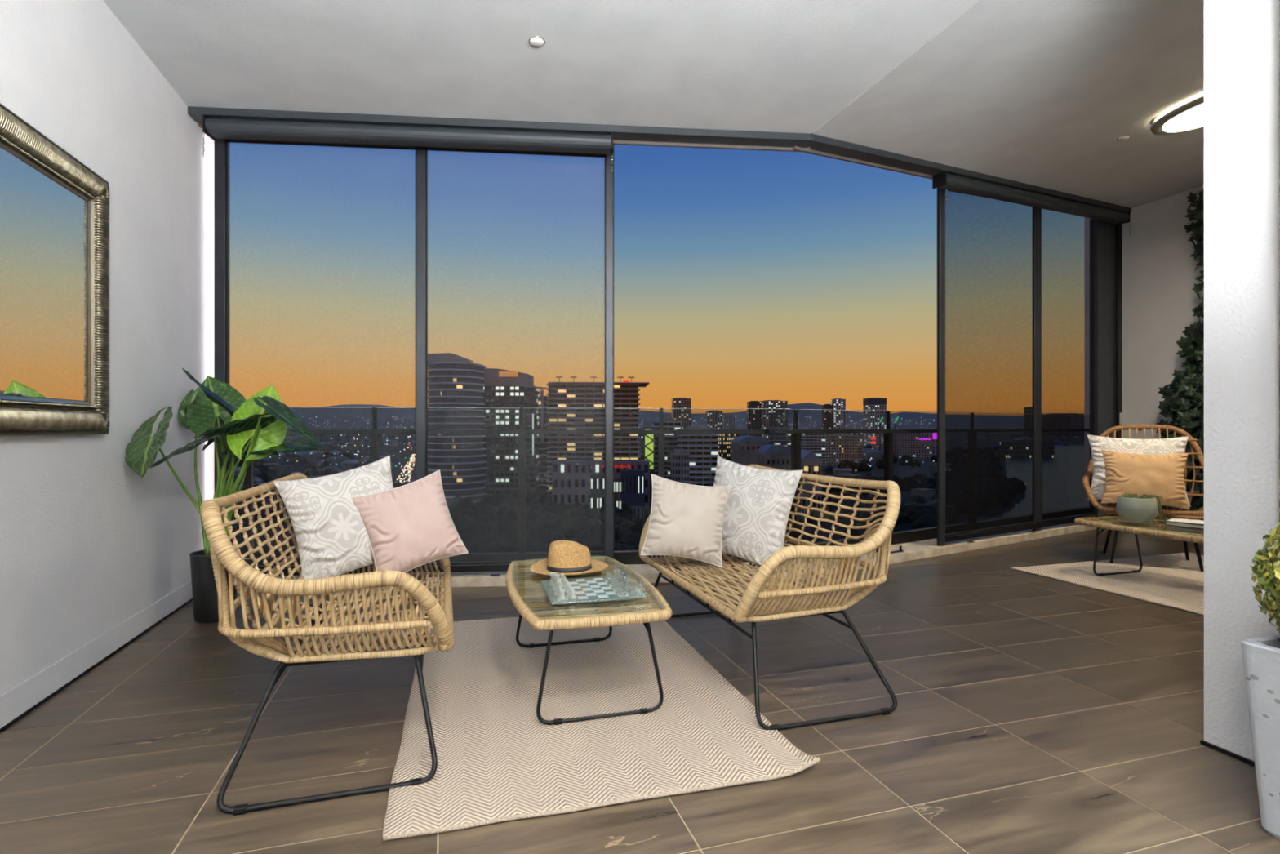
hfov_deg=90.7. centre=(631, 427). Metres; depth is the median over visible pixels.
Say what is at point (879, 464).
tree
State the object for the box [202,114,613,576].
roller blind
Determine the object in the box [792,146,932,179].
trim
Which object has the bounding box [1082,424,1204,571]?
rattan armchair
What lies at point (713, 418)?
apartment tower
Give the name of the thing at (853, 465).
tree
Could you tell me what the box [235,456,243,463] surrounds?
tree
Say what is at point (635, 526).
tree
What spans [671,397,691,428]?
apartment tower
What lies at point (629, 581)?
knight
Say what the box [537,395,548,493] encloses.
apartment tower
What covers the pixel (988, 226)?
roller blind
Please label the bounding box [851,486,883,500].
tree
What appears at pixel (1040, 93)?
ceiling
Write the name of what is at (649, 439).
stair tower
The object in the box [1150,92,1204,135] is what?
ceiling light
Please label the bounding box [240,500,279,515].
tree
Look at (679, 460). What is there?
apartment tower
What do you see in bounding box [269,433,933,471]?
city lights
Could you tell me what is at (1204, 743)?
trim
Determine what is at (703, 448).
apartment tower
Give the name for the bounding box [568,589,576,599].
pawn
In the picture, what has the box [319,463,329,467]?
tree
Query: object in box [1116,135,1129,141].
sprinkler cover
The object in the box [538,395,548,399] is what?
plant
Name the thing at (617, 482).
pavilion
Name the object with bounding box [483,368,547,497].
office tower
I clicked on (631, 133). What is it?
trim
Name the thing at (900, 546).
stay
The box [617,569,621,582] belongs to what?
bishop
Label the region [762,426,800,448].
apartment tower
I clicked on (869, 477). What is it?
tree
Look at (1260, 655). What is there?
concrete planter
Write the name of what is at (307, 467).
tree
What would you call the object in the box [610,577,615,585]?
pawn
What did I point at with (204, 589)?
plant pot
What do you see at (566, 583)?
pawn
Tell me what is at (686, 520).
plain cushion
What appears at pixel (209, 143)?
light strip
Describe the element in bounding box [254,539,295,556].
tree
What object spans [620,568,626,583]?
king
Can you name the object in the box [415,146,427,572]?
window frame
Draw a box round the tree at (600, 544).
[586,537,621,551]
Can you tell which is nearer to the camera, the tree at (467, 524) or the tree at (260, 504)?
the tree at (467, 524)
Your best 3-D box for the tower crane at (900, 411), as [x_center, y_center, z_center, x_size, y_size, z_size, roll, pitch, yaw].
[378.589,10.481,900.000,9.357,69.038,1.800,0,0,0]
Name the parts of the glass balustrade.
clamp blade, clamp blade, handrail, clamp blade, clamp blade, handrail, clamp blade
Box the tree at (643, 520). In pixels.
[638,518,646,523]
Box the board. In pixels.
[540,576,647,604]
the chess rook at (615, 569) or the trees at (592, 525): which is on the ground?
the trees at (592, 525)
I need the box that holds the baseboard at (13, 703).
[0,580,192,728]
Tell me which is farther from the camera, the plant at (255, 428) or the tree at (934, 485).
the tree at (934, 485)
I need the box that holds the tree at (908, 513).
[895,502,930,525]
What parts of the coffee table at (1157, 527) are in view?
sled leg, glass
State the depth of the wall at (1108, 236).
6.38 m
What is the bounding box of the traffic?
[395,453,415,483]
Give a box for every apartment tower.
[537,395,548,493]
[546,376,649,495]
[551,459,649,510]
[652,417,682,479]
[669,448,690,484]
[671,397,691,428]
[675,426,719,486]
[706,410,722,429]
[718,433,739,461]
[723,413,735,429]
[746,400,761,436]
[759,400,787,437]
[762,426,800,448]
[800,433,826,467]
[822,404,833,435]
[825,433,875,464]
[831,398,845,429]
[862,397,886,445]
[874,432,937,458]
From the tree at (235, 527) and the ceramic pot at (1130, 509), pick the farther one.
the tree at (235, 527)
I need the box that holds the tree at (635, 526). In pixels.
[613,518,644,540]
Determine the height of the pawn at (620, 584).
0.032 m
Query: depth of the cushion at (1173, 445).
4.70 m
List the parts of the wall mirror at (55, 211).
frame, frame, frame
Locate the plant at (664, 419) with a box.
[658,417,674,421]
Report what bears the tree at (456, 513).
on the ground
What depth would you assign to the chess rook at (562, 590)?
2.23 m
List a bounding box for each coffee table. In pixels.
[506,555,672,724]
[1074,515,1204,576]
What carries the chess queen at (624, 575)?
on the board
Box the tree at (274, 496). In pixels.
[254,488,281,502]
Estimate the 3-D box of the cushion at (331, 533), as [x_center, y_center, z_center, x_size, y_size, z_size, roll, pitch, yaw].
[-1.147,0.376,2.561,0.531,0.545,0.236,0,0,-36]
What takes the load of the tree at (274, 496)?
on the ground
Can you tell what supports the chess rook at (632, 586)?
on the board
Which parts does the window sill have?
sill stone, sill stone, sill stone, sill stone, sill stone, sill stone, sill stone, sill stone, sill stone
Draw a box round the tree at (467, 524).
[457,518,479,531]
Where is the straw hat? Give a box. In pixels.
[529,540,608,575]
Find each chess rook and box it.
[548,572,554,582]
[557,587,566,599]
[613,568,618,577]
[628,583,636,595]
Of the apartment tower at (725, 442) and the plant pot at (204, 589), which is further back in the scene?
the apartment tower at (725, 442)
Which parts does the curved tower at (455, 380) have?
sloped crown, crown rail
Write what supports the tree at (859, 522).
on the ground
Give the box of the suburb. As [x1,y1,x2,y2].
[234,434,937,507]
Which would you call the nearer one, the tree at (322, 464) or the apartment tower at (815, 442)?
the tree at (322, 464)
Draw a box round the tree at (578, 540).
[569,537,594,544]
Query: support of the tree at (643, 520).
on the ground
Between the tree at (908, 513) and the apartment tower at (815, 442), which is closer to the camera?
the tree at (908, 513)
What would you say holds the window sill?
attached to the wall at (1108, 236)
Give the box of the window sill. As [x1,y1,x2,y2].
[236,522,1097,592]
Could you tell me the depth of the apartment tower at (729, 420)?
1400.16 m
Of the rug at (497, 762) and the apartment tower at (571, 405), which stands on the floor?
the rug at (497, 762)
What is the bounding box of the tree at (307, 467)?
[304,466,315,469]
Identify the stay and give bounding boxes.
[875,545,903,553]
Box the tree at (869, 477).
[862,475,882,480]
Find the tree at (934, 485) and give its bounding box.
[923,481,937,494]
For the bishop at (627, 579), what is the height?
0.046 m
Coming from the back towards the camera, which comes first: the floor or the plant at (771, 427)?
the plant at (771, 427)
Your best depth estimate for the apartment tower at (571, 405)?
344.64 m
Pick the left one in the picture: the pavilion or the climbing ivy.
the pavilion
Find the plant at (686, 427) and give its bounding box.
[685,426,707,428]
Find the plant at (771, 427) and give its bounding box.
[770,426,791,428]
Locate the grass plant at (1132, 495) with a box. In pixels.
[1120,492,1168,520]
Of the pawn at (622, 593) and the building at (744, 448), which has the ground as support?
the building at (744, 448)
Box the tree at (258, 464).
[254,462,264,469]
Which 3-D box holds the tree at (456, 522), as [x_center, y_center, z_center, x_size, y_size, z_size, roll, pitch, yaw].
[-65.213,38.279,217.990,17.756,13.933,19.290,0,0,30]
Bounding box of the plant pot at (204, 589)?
[189,549,236,622]
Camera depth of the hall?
265.02 m
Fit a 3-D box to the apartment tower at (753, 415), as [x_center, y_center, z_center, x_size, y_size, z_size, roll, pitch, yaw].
[292.405,-9.130,1510.633,30.980,108.260,21.866,0,0,0]
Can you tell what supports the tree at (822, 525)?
on the ground
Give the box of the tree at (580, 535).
[573,533,586,539]
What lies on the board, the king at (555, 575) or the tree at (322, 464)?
the king at (555, 575)
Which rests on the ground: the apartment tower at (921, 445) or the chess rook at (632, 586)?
the apartment tower at (921, 445)
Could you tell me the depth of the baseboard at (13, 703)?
2.54 m
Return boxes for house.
[800,449,821,522]
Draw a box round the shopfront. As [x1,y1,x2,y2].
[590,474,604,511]
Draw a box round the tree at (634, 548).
[619,545,639,550]
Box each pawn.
[563,579,568,588]
[565,582,569,591]
[565,584,571,593]
[567,586,573,596]
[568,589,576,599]
[604,570,609,578]
[606,572,611,581]
[608,574,613,583]
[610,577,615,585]
[612,578,617,587]
[614,581,620,590]
[617,583,622,592]
[618,586,626,595]
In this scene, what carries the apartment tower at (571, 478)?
on the ground
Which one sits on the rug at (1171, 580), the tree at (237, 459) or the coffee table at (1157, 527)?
the coffee table at (1157, 527)
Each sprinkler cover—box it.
[528,36,545,47]
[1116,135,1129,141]
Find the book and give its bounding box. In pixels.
[1164,520,1204,528]
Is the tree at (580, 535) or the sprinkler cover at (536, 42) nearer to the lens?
the sprinkler cover at (536, 42)
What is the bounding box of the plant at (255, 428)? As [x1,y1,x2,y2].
[124,368,325,555]
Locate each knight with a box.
[550,572,555,584]
[556,583,564,596]
[615,568,620,579]
[626,579,632,592]
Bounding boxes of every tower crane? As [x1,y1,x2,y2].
[879,411,885,450]
[894,411,900,453]
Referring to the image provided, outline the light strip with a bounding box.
[204,133,213,500]
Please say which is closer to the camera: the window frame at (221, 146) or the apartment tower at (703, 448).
the window frame at (221, 146)
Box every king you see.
[551,572,559,589]
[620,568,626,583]
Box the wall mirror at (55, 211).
[0,102,110,435]
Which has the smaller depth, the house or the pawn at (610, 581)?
the pawn at (610, 581)
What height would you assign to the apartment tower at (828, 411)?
100.665 m
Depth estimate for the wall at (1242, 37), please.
1.91 m
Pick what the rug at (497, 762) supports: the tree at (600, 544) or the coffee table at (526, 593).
the coffee table at (526, 593)
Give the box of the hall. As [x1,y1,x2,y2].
[620,469,644,519]
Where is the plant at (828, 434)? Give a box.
[827,433,851,435]
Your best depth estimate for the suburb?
799.15 m
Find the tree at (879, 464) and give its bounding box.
[875,459,884,469]
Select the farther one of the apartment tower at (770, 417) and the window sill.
the apartment tower at (770, 417)
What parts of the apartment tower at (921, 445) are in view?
magenta panel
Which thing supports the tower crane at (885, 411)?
on the ground
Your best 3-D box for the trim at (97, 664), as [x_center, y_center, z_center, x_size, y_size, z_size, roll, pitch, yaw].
[-1.536,0.995,0.268,0.008,0.013,7.390,0,0,-17]
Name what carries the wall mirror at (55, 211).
attached to the wall at (88, 543)
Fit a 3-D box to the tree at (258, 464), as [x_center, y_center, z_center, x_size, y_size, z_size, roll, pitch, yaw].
[-349.450,38.591,590.302,17.090,13.003,17.847,0,0,-18]
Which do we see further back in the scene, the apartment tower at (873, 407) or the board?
the apartment tower at (873, 407)
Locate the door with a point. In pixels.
(1279, 0)
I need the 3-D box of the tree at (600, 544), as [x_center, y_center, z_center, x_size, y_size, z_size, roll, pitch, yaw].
[-7.540,38.419,181.621,18.446,13.161,18.327,0,0,-5]
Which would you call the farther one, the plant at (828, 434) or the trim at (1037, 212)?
the plant at (828, 434)
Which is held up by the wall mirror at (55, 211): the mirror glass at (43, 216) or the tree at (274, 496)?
the mirror glass at (43, 216)
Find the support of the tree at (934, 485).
on the ground
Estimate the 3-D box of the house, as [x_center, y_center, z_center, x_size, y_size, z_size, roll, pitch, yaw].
[85.253,28.095,306.850,9.614,33.810,14.300,0,0,0]
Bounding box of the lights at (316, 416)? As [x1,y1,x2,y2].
[309,416,931,428]
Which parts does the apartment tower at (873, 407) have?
black crown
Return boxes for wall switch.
[1120,413,1122,424]
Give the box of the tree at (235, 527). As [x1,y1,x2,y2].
[231,524,261,533]
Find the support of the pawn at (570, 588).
on the board
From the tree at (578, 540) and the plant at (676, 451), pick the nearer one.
the tree at (578, 540)
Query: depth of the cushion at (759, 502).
2.92 m
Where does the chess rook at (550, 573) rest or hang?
on the board
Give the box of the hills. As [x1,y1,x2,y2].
[286,402,937,429]
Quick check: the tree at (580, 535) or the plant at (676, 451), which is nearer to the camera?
the tree at (580, 535)
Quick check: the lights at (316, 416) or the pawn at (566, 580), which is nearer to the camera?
the pawn at (566, 580)
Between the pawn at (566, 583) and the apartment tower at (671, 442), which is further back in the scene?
the apartment tower at (671, 442)
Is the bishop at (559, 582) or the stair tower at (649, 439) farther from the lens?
the stair tower at (649, 439)
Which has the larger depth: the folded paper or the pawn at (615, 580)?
the folded paper
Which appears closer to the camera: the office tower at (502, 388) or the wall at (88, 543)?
the wall at (88, 543)
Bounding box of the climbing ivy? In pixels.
[1155,189,1204,520]
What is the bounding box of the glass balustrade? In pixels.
[243,407,937,565]
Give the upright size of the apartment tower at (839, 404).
113.956 m
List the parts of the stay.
stay arm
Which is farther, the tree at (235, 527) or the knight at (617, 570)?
the tree at (235, 527)
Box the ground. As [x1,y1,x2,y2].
[254,433,935,526]
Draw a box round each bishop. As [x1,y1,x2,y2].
[555,580,561,594]
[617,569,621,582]
[624,576,630,590]
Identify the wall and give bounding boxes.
[0,0,204,696]
[1093,218,1122,515]
[1114,185,1204,519]
[1204,0,1279,760]
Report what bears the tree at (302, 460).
on the ground
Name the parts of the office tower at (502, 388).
curved crown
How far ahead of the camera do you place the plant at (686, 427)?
403.31 m
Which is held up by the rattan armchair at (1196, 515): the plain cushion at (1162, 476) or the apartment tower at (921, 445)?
the plain cushion at (1162, 476)
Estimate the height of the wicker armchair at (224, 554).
0.804 m
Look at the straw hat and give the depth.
2.64 m
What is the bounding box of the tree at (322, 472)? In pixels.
[319,467,337,475]
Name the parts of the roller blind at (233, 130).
frame, frame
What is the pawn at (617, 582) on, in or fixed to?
on the board
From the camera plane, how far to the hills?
5653.87 m
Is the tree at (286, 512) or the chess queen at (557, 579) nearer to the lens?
the chess queen at (557, 579)
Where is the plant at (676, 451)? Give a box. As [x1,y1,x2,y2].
[674,448,684,453]
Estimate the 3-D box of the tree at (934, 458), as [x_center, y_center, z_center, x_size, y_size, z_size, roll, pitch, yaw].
[374.751,39.150,775.265,16.789,12.127,15.454,0,0,-43]
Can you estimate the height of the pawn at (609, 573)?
0.032 m
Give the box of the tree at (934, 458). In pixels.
[929,454,937,462]
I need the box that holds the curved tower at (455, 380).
[427,352,488,503]
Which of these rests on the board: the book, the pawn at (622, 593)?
the pawn at (622, 593)
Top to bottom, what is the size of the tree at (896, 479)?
11.546 m
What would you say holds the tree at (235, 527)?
on the ground
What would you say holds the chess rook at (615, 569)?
on the board
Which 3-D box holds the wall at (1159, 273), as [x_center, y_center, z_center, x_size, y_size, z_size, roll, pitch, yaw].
[5.671,-0.650,5.132,0.400,3.900,4.000,0,0,-17]
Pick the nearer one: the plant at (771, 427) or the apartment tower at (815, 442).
the apartment tower at (815, 442)
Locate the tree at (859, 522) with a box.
[840,515,875,533]
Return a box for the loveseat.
[639,464,901,731]
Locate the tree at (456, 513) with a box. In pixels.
[448,506,470,519]
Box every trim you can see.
[0,598,192,732]
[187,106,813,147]
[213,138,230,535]
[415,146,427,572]
[604,144,613,559]
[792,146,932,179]
[797,133,1131,213]
[937,188,945,546]
[1032,207,1041,531]
[1200,739,1254,766]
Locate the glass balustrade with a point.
(624, 557)
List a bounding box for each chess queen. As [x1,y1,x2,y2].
[553,577,561,591]
[622,573,628,586]
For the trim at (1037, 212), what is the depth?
5.71 m
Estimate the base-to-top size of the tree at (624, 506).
14.322 m
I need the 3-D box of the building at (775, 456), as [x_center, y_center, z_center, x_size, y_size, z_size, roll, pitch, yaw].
[75.803,27.095,335.619,15.456,35.810,13.365,0,0,-9]
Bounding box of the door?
[1279,0,1279,634]
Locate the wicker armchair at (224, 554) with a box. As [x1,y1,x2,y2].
[200,472,454,815]
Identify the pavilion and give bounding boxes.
[613,478,622,509]
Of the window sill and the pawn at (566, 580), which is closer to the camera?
the pawn at (566, 580)
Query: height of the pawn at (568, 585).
0.032 m
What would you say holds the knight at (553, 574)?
on the board
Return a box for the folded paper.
[1165,517,1204,524]
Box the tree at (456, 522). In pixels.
[452,518,462,534]
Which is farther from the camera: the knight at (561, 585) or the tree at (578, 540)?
the tree at (578, 540)
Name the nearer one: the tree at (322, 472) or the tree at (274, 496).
the tree at (274, 496)
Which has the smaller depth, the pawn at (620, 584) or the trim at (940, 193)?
the pawn at (620, 584)
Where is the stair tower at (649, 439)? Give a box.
[644,426,654,497]
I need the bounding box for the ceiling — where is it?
[102,0,1204,208]
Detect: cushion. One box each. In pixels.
[273,455,393,579]
[350,469,468,572]
[640,474,731,568]
[713,455,803,571]
[1087,434,1191,506]
[1100,448,1190,510]
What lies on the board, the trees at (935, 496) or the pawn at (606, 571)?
the pawn at (606, 571)
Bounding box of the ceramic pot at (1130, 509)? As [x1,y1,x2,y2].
[1115,495,1159,522]
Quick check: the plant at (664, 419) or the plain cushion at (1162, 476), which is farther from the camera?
the plant at (664, 419)
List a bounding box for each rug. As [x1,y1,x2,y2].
[382,616,820,840]
[1010,551,1204,615]
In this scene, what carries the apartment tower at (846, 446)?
on the ground
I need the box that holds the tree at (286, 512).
[279,508,288,515]
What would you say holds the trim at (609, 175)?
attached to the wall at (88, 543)
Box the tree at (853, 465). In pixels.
[844,460,858,471]
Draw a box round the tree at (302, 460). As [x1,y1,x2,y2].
[292,455,307,464]
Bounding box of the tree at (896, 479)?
[879,475,901,485]
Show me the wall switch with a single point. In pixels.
(1121, 414)
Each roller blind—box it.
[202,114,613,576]
[932,170,1130,542]
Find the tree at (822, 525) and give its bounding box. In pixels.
[800,520,838,531]
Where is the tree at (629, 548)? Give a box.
[613,547,633,550]
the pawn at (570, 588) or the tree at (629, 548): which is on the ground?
the tree at (629, 548)
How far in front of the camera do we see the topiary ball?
1.56 m
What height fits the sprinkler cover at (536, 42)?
0.014 m
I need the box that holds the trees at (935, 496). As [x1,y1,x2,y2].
[930,471,937,501]
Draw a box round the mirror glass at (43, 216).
[0,147,87,400]
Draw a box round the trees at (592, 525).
[230,444,937,556]
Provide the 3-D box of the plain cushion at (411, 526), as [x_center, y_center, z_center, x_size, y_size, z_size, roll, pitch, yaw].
[-0.919,0.408,2.620,0.470,0.488,0.243,0,0,-35]
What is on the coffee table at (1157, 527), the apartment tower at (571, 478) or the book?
the book
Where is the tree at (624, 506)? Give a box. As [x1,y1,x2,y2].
[600,502,634,514]
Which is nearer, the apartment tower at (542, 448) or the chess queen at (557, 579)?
the chess queen at (557, 579)
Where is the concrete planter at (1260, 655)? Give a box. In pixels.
[1240,634,1279,839]
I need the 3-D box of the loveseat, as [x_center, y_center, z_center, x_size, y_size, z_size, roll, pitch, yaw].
[0.524,0.598,2.754,0.697,0.804,1.285,0,0,-17]
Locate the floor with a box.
[0,528,1279,853]
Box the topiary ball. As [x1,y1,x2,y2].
[1248,520,1279,635]
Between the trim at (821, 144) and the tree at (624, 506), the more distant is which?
the tree at (624, 506)
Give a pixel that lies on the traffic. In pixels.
(412, 455)
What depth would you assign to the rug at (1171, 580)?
4.19 m
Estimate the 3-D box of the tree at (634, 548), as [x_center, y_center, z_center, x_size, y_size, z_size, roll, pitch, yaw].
[0.772,38.704,172.784,17.531,12.773,16.788,0,0,23]

